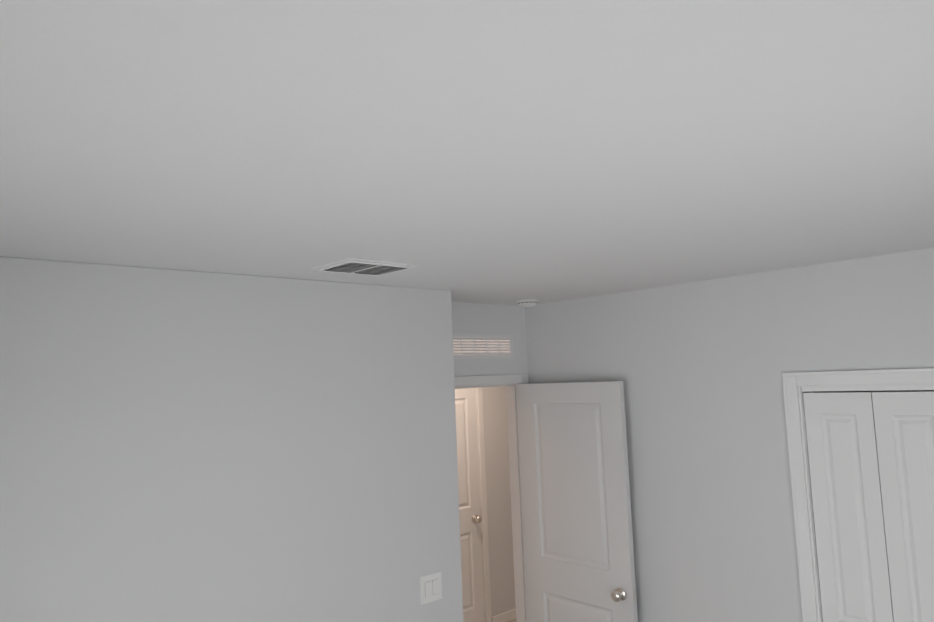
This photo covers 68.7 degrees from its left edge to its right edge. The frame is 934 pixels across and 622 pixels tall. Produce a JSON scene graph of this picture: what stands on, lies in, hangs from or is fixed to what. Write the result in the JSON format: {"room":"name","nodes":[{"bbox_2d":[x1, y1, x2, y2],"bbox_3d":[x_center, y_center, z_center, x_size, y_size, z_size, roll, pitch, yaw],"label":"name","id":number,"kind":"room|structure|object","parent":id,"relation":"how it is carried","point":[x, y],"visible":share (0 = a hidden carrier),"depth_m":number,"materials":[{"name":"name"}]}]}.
{"room":"bedroom","nodes":[
{"label":"bedroom","id":0,"kind":"room"},
{"bbox_2d":[0,256,462,621],"bbox_3d":[-1.343,1.120,2.496,3.090,2.530,0.495,3,-8,-42],"label":"wall","id":1,"kind":"structure","parent":0,"point":[185,446],"depth_m":2.61,"materials":[{"name":"white paint"}]},
{"bbox_2d":[420,571,441,604],"bbox_3d":[-0.166,1.297,3.197,0.124,0.124,0.008,3,-8,-42],"label":"light switch","id":2,"kind":"object","parent":1,"relation":"attached to","point":[431,587],"visible":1,"depth_m":3.19,"materials":[{"name":"white plastic"}]},
{"bbox_2d":[0,0,933,305],"bbox_3d":[0.327,-0.221,3.071,6.240,0.120,5.055,3,-8,-42],"label":"ceiling","id":3,"kind":"structure","parent":0,"point":[504,152],"depth_m":1.28,"materials":[{"name":"white paint"}]},
{"bbox_2d":[309,258,419,275],"bbox_3d":[-0.401,-0.165,2.672,0.330,0.013,0.280,3,-8,-42],"label":"ceiling vent","id":4,"kind":"object","parent":3,"relation":"in","point":[362,267],"visible":1,"depth_m":2.63,"materials":[{"name":"white metal"}]},
{"bbox_2d":[516,299,537,306],"bbox_3d":[0.358,-0.044,4.045,0.128,0.040,0.128,3,-8,-42],"label":"smoke detector","id":5,"kind":"object","parent":3,"relation":"attached to","point":[527,302],"visible":1,"depth_m":4.00,"materials":[{"name":"white plastic"}]},
{"bbox_2d":[452,302,528,380],"bbox_3d":[0.031,1.215,3.985,0.950,2.530,0.115,3,-8,-42],"label":"wall","id":6,"kind":"structure","parent":0,"point":[479,318],"depth_m":4.16,"materials":[{"name":"white paint"}]},
{"bbox_2d":[453,333,513,358],"bbox_3d":[0.044,0.208,4.048,0.660,0.150,0.012,3,-8,-42],"label":"air vent","id":7,"kind":"object","parent":6,"relation":"in","point":[499,345],"visible":0.65,"depth_m":4.09,"materials":[{"name":"white metal"}]},
{"bbox_2d":[454,374,528,621],"bbox_3d":[0.050,1.430,3.973,0.886,2.097,0.151,3,-8,-42],"label":"door frame","id":8,"kind":"structure","parent":6,"relation":"attached to","point":[520,576],"depth_m":4.24,"materials":[{"name":"white paint"}]},
{"bbox_2d":[517,381,637,621],"bbox_3d":[0.617,1.425,3.889,0.168,2.022,0.771,3,-8,-43],"label":"bedroom door","id":9,"kind":"structure","parent":8,"relation":"attached to","point":[578,534],"depth_m":3.88,"materials":[{"name":"white paint"}]},
{"bbox_2d":[482,386,515,616],"bbox_3d":[-0.459,1.373,5.382,4.200,2.530,0.120,3,-8,-42],"label":"wall","id":10,"kind":"structure","parent":0,"point":[501,562],"depth_m":5.93,"materials":[{"name":"white paint"}]},
{"bbox_2d":[455,388,484,621],"bbox_3d":[-0.084,1.627,5.631,0.493,2.020,0.168,3,-8,-42],"label":"hall door","id":11,"kind":"structure","parent":10,"relation":"in","point":[470,517],"depth_m":5.70,"materials":[{"name":"white paint"}]},
{"bbox_2d":[475,387,491,621],"bbox_3d":[-0.104,1.604,5.662,0.614,2.097,0.140,3,-8,-42],"label":"door frame","id":12,"kind":"structure","parent":10,"relation":"attached to","point":[484,506],"depth_m":5.79,"materials":[{"name":"white paint"}]},
{"bbox_2d":[492,608,515,621],"bbox_3d":[0.667,2.635,6.142,1.215,0.082,0.013,3,-8,-42],"label":"baseboard","id":13,"kind":"structure","parent":10,"relation":"attached to","point":[510,615],"depth_m":5.82,"materials":[{"name":"white paint"}]},
{"bbox_2d":[525,248,933,621],"bbox_3d":[1.592,1.061,3.058,0.120,2.530,3.600,3,-8,-42],"label":"wall","id":14,"kind":"structure","parent":0,"point":[698,368],"depth_m":3.36,"materials":[{"name":"white paint"}]},
{"bbox_2d":[803,391,893,621],"bbox_3d":[1.672,1.313,2.921,0.030,1.941,0.280,3,-8,-42],"label":"closet door","id":15,"kind":"structure","parent":14,"relation":"in","point":[853,566],"depth_m":2.96,"materials":[{"name":"white paint"}]},
{"bbox_2d":[782,368,933,621],"bbox_3d":[1.972,1.267,2.625,0.124,2.005,1.173,3,-8,-42],"label":"door frame","id":16,"kind":"structure","parent":14,"relation":"attached to","point":[871,387],"depth_m":3.03,"materials":[{"name":"white paint"}]},
{"bbox_2d":[872,391,933,621],"bbox_3d":[1.844,1.284,2.698,0.075,1.941,0.280,3,-8,-42],"label":"closet door","id":17,"kind":"structure","parent":14,"relation":"in","point":[904,426],"depth_m":2.79,"materials":[{"name":"white paint"}]},
{"bbox_2d":[813,390,933,392],"bbox_3d":[2.277,1.022,2.934,0.730,2.530,1.833,3,-8,-42],"label":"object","id":18,"kind":"structure","parent":0,"point":[874,391],"depth_m":3.53,"materials":[{"name":"white paint"}]}
]}

